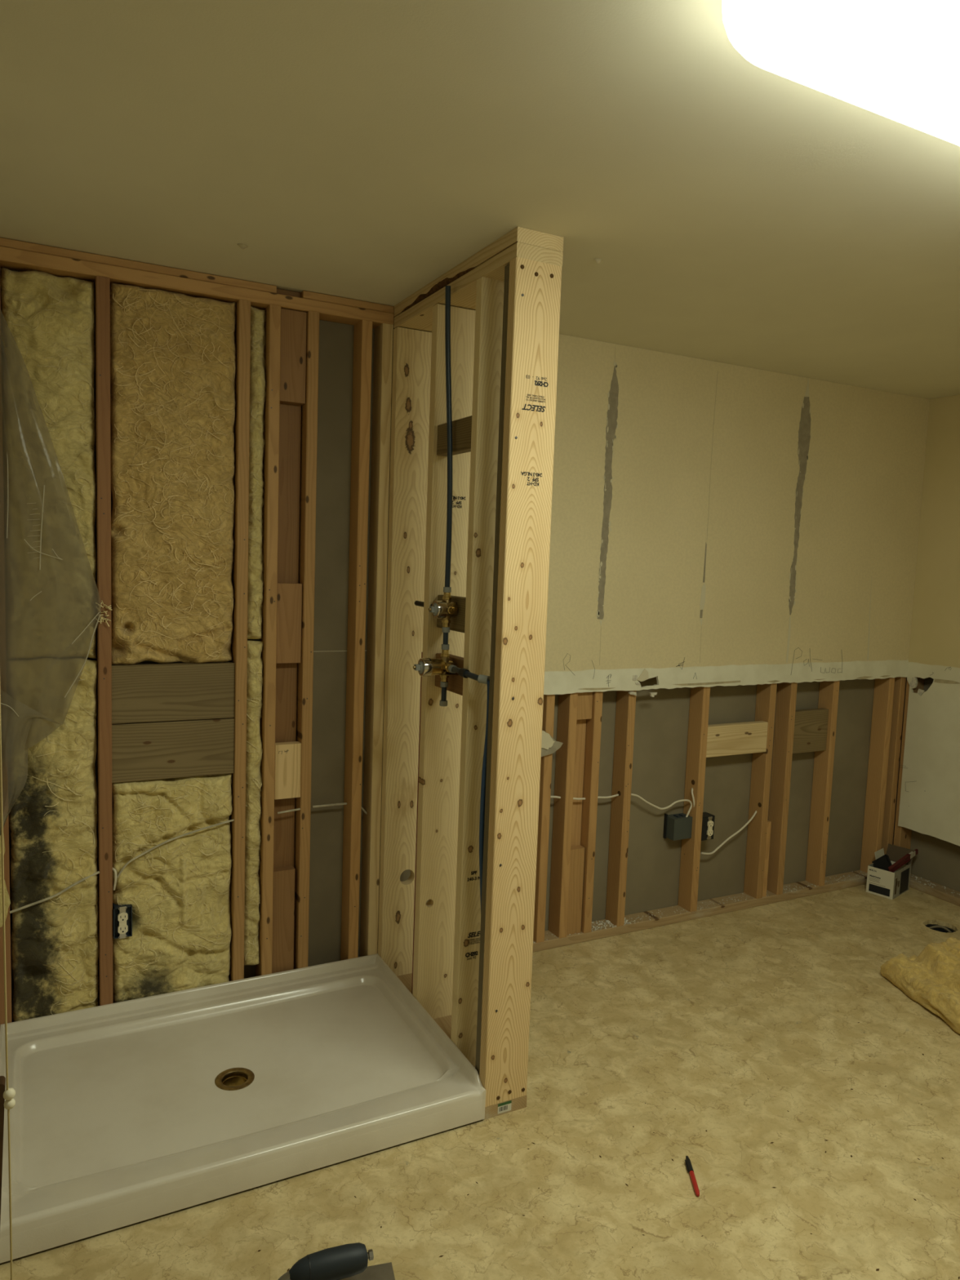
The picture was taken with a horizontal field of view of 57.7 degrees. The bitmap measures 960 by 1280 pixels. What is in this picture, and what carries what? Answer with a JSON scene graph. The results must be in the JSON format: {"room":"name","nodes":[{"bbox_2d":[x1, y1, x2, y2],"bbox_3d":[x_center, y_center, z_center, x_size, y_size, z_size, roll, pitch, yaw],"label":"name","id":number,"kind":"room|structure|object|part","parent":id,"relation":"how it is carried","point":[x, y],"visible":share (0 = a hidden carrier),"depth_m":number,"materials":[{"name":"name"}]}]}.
{"room":"building under construction","nodes":[
{"label":"building under construction","id":0,"kind":"room"},
{"bbox_2d":[0,237,929,1025],"bbox_3d":[0.349,0.048,3.514,4.245,2.438,0.120,-1,6,-27],"label":"wall","id":1,"kind":"structure","parent":0,"point":[733,553],"depth_m":3.53,"materials":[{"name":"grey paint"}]},
{"bbox_2d":[0,835,10,927],"bbox_3d":[-1.429,0.692,2.609,0.041,0.350,0.016,-1,6,-27],"label":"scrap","id":2,"kind":"object","parent":1,"relation":"attached to","point":[7,901],"visible":0.62,"depth_m":2.61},
{"bbox_2d":[0,266,96,658],"bbox_3d":[-1.280,-0.509,2.601,0.247,1.143,0.101,-1,6,-27],"label":"insulation batt","id":3,"kind":"object","parent":1,"relation":"attached to","point":[50,318],"visible":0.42,"depth_m":2.57,"materials":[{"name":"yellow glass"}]},
{"bbox_2d":[8,657,98,1022],"bbox_3d":[-1.321,0.650,2.709,0.247,1.194,0.104,-1,6,-27],"label":"insulation batt","id":4,"kind":"object","parent":1,"relation":"attached to","point":[53,819],"visible":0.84,"depth_m":2.69,"materials":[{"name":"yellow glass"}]},
{"bbox_2d":[9,871,99,913],"bbox_3d":[-1.307,0.777,2.686,0.251,0.097,0.022,-1,6,-27],"label":"electrical cable","id":5,"kind":"object","parent":1,"relation":"attached to","point":[98,872],"visible":1,"depth_m":2.68,"materials":[{"name":"white plastic"}]},
{"bbox_2d":[0,308,111,835],"bbox_3d":[-1.240,-0.174,2.540,0.331,1.710,0.104,-1,6,-32],"label":"plastic sheet","id":6,"kind":"object","parent":1,"relation":"attached to","point":[51,606],"visible":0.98,"depth_m":2.51,"materials":[{"name":"beige"}]},
{"bbox_2d":[112,867,116,890],"bbox_3d":[-1.161,0.759,2.767,0.012,0.075,0.022,-3,7,-44],"label":"electrical cable","id":7,"kind":"object","parent":1,"relation":"attached to","point":[113,868],"visible":1,"depth_m":2.76,"materials":[{"name":"beige plastic"}]},
{"bbox_2d":[112,902,132,938],"bbox_3d":[-1.153,0.899,2.809,0.054,0.104,0.074,-1,6,-27],"label":"electrical outlet","id":8,"kind":"object","parent":1,"relation":"attached to","point":[122,913],"visible":0.99,"depth_m":2.79,"materials":[{"name":"grey plastic"}]},
{"bbox_2d":[117,911,128,933],"bbox_3d":[-1.138,0.902,2.779,0.029,0.069,0.008,-1,6,-27],"label":"receptacle","id":9,"kind":"object","parent":8,"relation":"attached to","point":[122,917],"depth_m":2.78,"materials":[{"name":"grey plastic"}]},
{"bbox_3d":[-1.068,-1.131,2.651,0.882,0.024,0.085,-1,6,-27],"label":"plate","id":10,"kind":"part","parent":1,"relation":"part of","materials":[{"name":"brown wood"}]},
{"bbox_2d":[111,773,232,1003],"bbox_3d":[-1.012,0.841,2.883,0.375,0.800,0.117,-1,6,-27],"label":"insulation batt","id":11,"kind":"object","parent":1,"relation":"attached to","point":[178,891],"visible":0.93,"depth_m":2.85,"materials":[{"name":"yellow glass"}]},
{"bbox_2d":[110,282,236,665],"bbox_3d":[-0.968,-0.502,2.763,0.375,1.167,0.102,-1,6,-27],"label":"insulation batt","id":12,"kind":"object","parent":1,"relation":"attached to","point":[173,361],"visible":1,"depth_m":2.73,"materials":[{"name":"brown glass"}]},
{"bbox_2d":[116,818,234,877],"bbox_3d":[-0.986,0.679,2.849,0.374,0.154,0.023,-1,6,-27],"label":"electrical cable","id":13,"kind":"object","parent":1,"relation":"attached to","point":[233,820],"visible":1,"depth_m":2.82,"materials":[{"name":"white plastic"}]},
{"bbox_3d":[-0.889,-1.101,2.745,1.286,0.038,0.089,-1,6,-27],"label":"plate","id":14,"kind":"part","parent":1,"relation":"part of","materials":[{"name":"brown wood"}]},
{"bbox_2d":[244,639,263,965],"bbox_3d":[-0.779,0.566,2.982,0.058,1.130,0.102,-1,6,-27],"label":"insulation batt","id":15,"kind":"object","parent":1,"relation":"attached to","point":[255,678],"visible":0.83,"depth_m":2.96,"materials":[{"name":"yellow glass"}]},
{"bbox_2d":[247,306,266,639],"bbox_3d":[-0.743,-0.542,2.884,0.058,1.085,0.087,-1,6,-27],"label":"insulation batt","id":16,"kind":"object","parent":1,"relation":"attached to","point":[257,382],"visible":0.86,"depth_m":2.86,"materials":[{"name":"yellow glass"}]},
{"bbox_2d":[277,808,300,813],"bbox_3d":[-0.655,0.590,3.014,0.090,0.014,0.007,-1,6,-27],"label":"electrical cable","id":17,"kind":"object","parent":1,"relation":"attached to","point":[297,809],"visible":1,"depth_m":3.01,"materials":[{"name":"white plastic"}]},
{"bbox_2d":[311,802,346,808],"bbox_3d":[-0.538,0.592,3.124,0.127,0.010,0.008,-1,6,-27],"label":"electrical cable","id":18,"kind":"object","parent":1,"relation":"attached to","point":[343,803],"visible":1,"depth_m":3.12,"materials":[{"name":"white plastic"}]},
{"bbox_3d":[-0.458,-1.139,2.966,0.316,0.024,0.087,-1,6,-27],"label":"plate","id":19,"kind":"part","parent":1,"relation":"part of","materials":[{"name":"brown wood"}]},
{"bbox_2d":[541,729,563,756],"bbox_3d":[0.271,0.407,3.455,0.135,0.108,0.016,-1,6,-27],"label":"scrap","id":20,"kind":"object","parent":1,"relation":"attached to","point":[549,745],"visible":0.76,"depth_m":3.45,"materials":[{"name":"grey paper"}]},
{"bbox_2d":[550,795,560,798],"bbox_3d":[0.306,0.639,3.545,0.049,0.016,0.008,-1,6,-27],"label":"electrical cable","id":21,"kind":"object","parent":1,"relation":"attached to","point":[555,797],"visible":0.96,"depth_m":3.54,"materials":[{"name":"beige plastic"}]},
{"bbox_2d":[573,797,585,799],"bbox_3d":[0.405,0.652,3.586,0.064,0.015,0.008,-1,6,-27],"label":"electrical cable","id":22,"kind":"object","parent":1,"relation":"attached to","point":[574,798],"visible":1,"depth_m":3.58,"materials":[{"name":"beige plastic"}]},
{"bbox_2d":[597,794,618,798],"bbox_3d":[0.544,0.660,3.682,0.120,0.015,0.008,-1,6,-27],"label":"electrical cable","id":23,"kind":"object","parent":1,"relation":"attached to","point":[615,795],"visible":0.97,"depth_m":3.68,"materials":[{"name":"beige plastic"}]},
{"bbox_2d":[631,793,692,817],"bbox_3d":[0.794,0.731,3.814,0.345,0.155,0.008,-1,6,-27],"label":"electrical cable","id":24,"kind":"object","parent":1,"relation":"attached to","point":[632,794],"visible":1,"depth_m":3.83,"materials":[{"name":"beige plastic"}]},
{"bbox_2d":[662,813,692,854],"bbox_3d":[0.883,0.866,3.899,0.106,0.176,0.067,-1,6,-27],"label":"electrical box","id":25,"kind":"object","parent":1,"relation":"attached to","point":[676,826],"visible":1,"depth_m":3.87,"materials":[{"name":"grey plastic"}]},
{"bbox_2d":[691,787,694,806],"bbox_3d":[0.950,0.728,3.895,0.022,0.170,0.044,3,5,7],"label":"electrical cable","id":26,"kind":"object","parent":1,"relation":"attached to","point":[692,794],"visible":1,"depth_m":3.87,"materials":[{"name":"beige plastic"}]},
{"bbox_3d":[0.853,1.235,3.912,2.823,0.038,0.089,-1,6,-27],"label":"plate","id":27,"kind":"part","parent":1,"relation":"part of","materials":[{"name":"brown wood"}]},
{"bbox_2d":[701,812,715,840],"bbox_3d":[1.010,0.841,3.930,0.071,0.108,0.068,-1,6,-27],"label":"electrical outlet","id":28,"kind":"object","parent":1,"relation":"attached to","point":[708,820],"visible":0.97,"depth_m":3.90,"materials":[{"name":"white plastic"}]},
{"bbox_2d":[706,820,713,835],"bbox_3d":[1.032,0.844,3.908,0.029,0.069,0.008,-1,6,-27],"label":"receptacle","id":29,"kind":"object","parent":28,"relation":"attached to","point":[709,823],"depth_m":3.90,"materials":[{"name":"grey plastic"}]},
{"bbox_2d":[700,810,756,854],"bbox_3d":[1.165,0.875,4.025,0.363,0.202,0.020,-1,6,-30],"label":"electrical cable","id":30,"kind":"object","parent":1,"relation":"attached to","point":[755,812],"visible":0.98,"depth_m":4.02,"materials":[{"name":"beige plastic"}]},
{"bbox_2d":[377,226,563,1119],"bbox_3d":[-0.079,0.105,2.765,0.140,2.436,0.856,-1,6,-27],"label":"wall partition","id":31,"kind":"structure","parent":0,"point":[473,964],"depth_m":2.55,"materials":[{"name":"brown wood"}]},
{"bbox_2d":[411,652,422,993],"bbox_3d":[-0.205,0.642,2.917,0.016,1.210,0.016,-1,6,-27],"label":"pipe","id":32,"kind":"object","parent":31,"relation":"attached to","point":[421,652],"visible":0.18,"depth_m":2.91,"materials":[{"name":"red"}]},
{"bbox_2d":[413,285,489,908],"bbox_3d":[-0.128,-0.086,2.628,0.140,1.913,0.543,-1,6,-27],"label":"shower plumbing","id":33,"kind":"object","parent":31,"relation":"attached to","point":[446,609],"visible":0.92,"depth_m":2.61,"materials":[{"name":"gold"}]},
{"bbox_3d":[-0.187,0.082,2.626,0.017,0.017,0.017,-1,6,-27],"label":"stem","id":34,"kind":"part","parent":33,"relation":"part of","materials":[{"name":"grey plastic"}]},
{"bbox_3d":[-0.143,-0.092,2.629,0.013,0.017,0.017,-1,6,-27],"label":"stem","id":35,"kind":"part","parent":33,"relation":"part of","materials":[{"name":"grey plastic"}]},
{"bbox_3d":[-0.122,1.298,2.878,0.140,0.038,0.854,-1,6,-27],"label":"plate","id":36,"kind":"part","parent":31,"relation":"part of","materials":[{"name":"beige wood"}]},
{"bbox_3d":[-0.039,-1.050,2.657,0.140,0.038,0.854,-1,6,-27],"label":"plate","id":37,"kind":"part","parent":31,"relation":"part of","materials":[{"name":"brown wood"}]},
{"bbox_3d":[-0.037,-1.088,2.654,0.140,0.038,0.854,-1,6,-27],"label":"plate","id":38,"kind":"part","parent":31,"relation":"part of","materials":[{"name":"brown wood"}]},
{"bbox_2d":[0,0,959,399],"bbox_3d":[0.766,-0.966,1.304,5.523,0.051,4.200,-1,6,-27],"label":"ceiling","id":39,"kind":"structure","parent":0,"point":[705,202],"depth_m":1.90,"materials":[{"name":"paint"}]},
{"bbox_2d":[0,688,15,1279],"bbox_3d":[-0.585,0.072,1.059,0.024,2.086,0.024,-1,6,-27],"label":"pull cord","id":40,"kind":"object","parent":39,"relation":"hanging from","point":[9,1094],"visible":1,"depth_m":1.10,"materials":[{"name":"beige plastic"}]},
{"bbox_2d":[722,0,959,146],"bbox_3d":[0.924,-0.905,1.420,1.260,0.102,0.348,-1,6,-27],"label":"ceiling lamp","id":41,"kind":"object","parent":39,"relation":"attached to","point":[898,60],"visible":1,"depth_m":1.26,"materials":[{"name":"white"}]},
{"bbox_2d":[0,884,959,1279],"bbox_3d":[0.676,1.562,1.542,5.523,0.181,4.200,-1,6,-27],"label":"floor","id":42,"kind":"structure","parent":0,"point":[687,1020],"depth_m":2.38,"materials":[{"name":"plastic"}]},
{"bbox_2d":[0,1075,5,1222],"bbox_3d":[-0.841,1.037,1.206,0.335,0.820,0.022,-1,6,-27],"label":"wood board","id":43,"kind":"object","parent":42,"relation":"on","point":[2,1079],"visible":0.96,"depth_m":1.24,"materials":[{"name":"brown wood"}]},
{"bbox_2d":[0,953,485,1263],"bbox_3d":[-0.724,1.295,2.562,1.218,0.180,0.862,-1,6,-27],"label":"shower pan","id":44,"kind":"object","parent":42,"relation":"on","point":[130,1112],"visible":0.98,"depth_m":2.46,"materials":[{"name":"white plastic"}]},
{"bbox_2d":[257,1022,959,1279],"bbox_3d":[0.574,1.415,2.087,2.451,0.002,1.067,-1,6,-27],"label":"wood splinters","id":45,"kind":"object","parent":42,"relation":"on","point":[877,1269],"visible":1,"depth_m":2.23,"materials":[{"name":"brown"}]},
{"bbox_2d":[684,1155,699,1196],"bbox_3d":[0.551,1.392,2.267,0.016,0.013,0.141,2,5,1],"label":"marker pen","id":46,"kind":"object","parent":42,"relation":"on","point":[689,1166],"visible":1,"depth_m":2.26,"materials":[{"name":"red plastic"}]},
{"bbox_2d":[533,871,959,951],"bbox_3d":[1.321,1.262,3.767,2.294,0.044,0.775,-1,6,-27],"label":"crumbs","id":47,"kind":"object","parent":42,"relation":"on","point":[608,922],"visible":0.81,"depth_m":3.90,"materials":[{"name":"white"}]},
{"bbox_2d":[866,844,914,899],"bbox_3d":[2.050,1.155,4.367,0.243,0.196,0.139,-3,7,-44],"label":"carton","id":48,"kind":"object","parent":42,"relation":"on","point":[881,882],"visible":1,"depth_m":4.31,"materials":[{"name":"beige cardboard"}]},
{"bbox_3d":[1.965,1.191,4.284,0.002,0.134,0.128,-3,7,-44],"label":"panel","id":49,"kind":"part","parent":48,"relation":"part of","materials":[{"name":"beige cardboard"}]},
{"bbox_2d":[871,854,894,871],"bbox_3d":[1.998,1.121,4.324,0.060,0.118,0.120,-1,6,-27],"label":"plastic tray","id":50,"kind":"object","parent":48,"relation":"in","point":[883,862],"visible":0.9,"depth_m":4.32,"materials":[{"name":"black plastic"}]},
{"bbox_2d":[894,878,897,894],"bbox_3d":[2.030,1.203,4.258,0.020,0.080,0.001,-3,7,-44],"label":"print","id":51,"kind":"object","parent":48,"relation":"on","point":[895,879],"depth_m":4.26,"materials":[{"name":"brown"}]},
{"bbox_3d":[2.117,1.190,4.429,0.002,0.121,0.128,-3,7,-44],"label":"panel","id":52,"kind":"part","parent":48,"relation":"part of","materials":[{"name":"beige cardboard"}]},
{"bbox_3d":[2.085,1.193,4.311,0.208,0.134,0.002,-3,7,-44],"label":"panel","id":53,"kind":"part","parent":48,"relation":"part of","materials":[{"name":"white cardboard"}]},
{"bbox_2d":[888,848,918,872],"bbox_3d":[2.108,1.101,4.340,0.278,0.074,0.016,-2,7,-38],"label":"tube","id":54,"kind":"object","parent":48,"relation":"in","point":[906,858],"visible":1,"depth_m":4.33,"materials":[{"name":"red plastic"}]},
{"bbox_3d":[2.075,1.094,4.313,0.194,0.038,0.016,-2,7,-38],"label":"rail","id":55,"kind":"part","parent":54,"relation":"part of","materials":[{"name":"red plastic"}]},
{"bbox_3d":[2.078,1.119,4.318,0.194,0.038,0.016,-2,7,-38],"label":"rail","id":56,"kind":"part","parent":54,"relation":"part of","materials":[{"name":"red plastic"}]},
{"bbox_2d":[880,937,959,1034],"bbox_3d":[1.924,1.279,3.187,0.614,0.159,0.720,1,6,-14],"label":"insulation batt","id":57,"kind":"object","parent":42,"relation":"on","point":[931,979],"visible":1,"depth_m":3.27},
{"bbox_3d":[-0.345,1.261,1.333,0.243,0.384,0.243,-1,6,-27],"label":"bucket","id":58,"kind":"object","parent":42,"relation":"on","visible":0},
{"bbox_2d":[277,1242,395,1279],"bbox_3d":[-0.269,1.027,1.389,0.280,0.075,0.115,1,6,-15],"label":"trowel","id":59,"kind":"object","parent":58,"relation":"on","point":[349,1261],"visible":1,"depth_m":1.40,"materials":[{"name":"metal"}]},
{"bbox_3d":[-0.245,1.012,1.411,0.125,0.045,0.045,0,6,-20],"label":"handle","id":60,"kind":"part","parent":59,"relation":"part of","materials":[{"name":"black plastic"}]},
{"bbox_3d":[-0.271,1.064,1.393,0.280,0.001,0.115,1,6,-15],"label":"blade","id":61,"kind":"part","parent":59,"relation":"part of","materials":[{"name":"metal"}]},
{"bbox_2d":[892,394,959,906],"bbox_3d":[3.124,0.228,2.663,0.114,2.436,4.200,-1,6,-27],"label":"wall","id":62,"kind":"structure","parent":0,"point":[927,812],"depth_m":4.28,"materials":[{"name":"beige paint"}]},
{"bbox_3d":[3.106,1.426,2.731,0.089,0.038,4.099,-1,6,-27],"label":"plate","id":63,"kind":"part","parent":62,"relation":"part of","materials":[{"name":"brown wood"}]}
]}

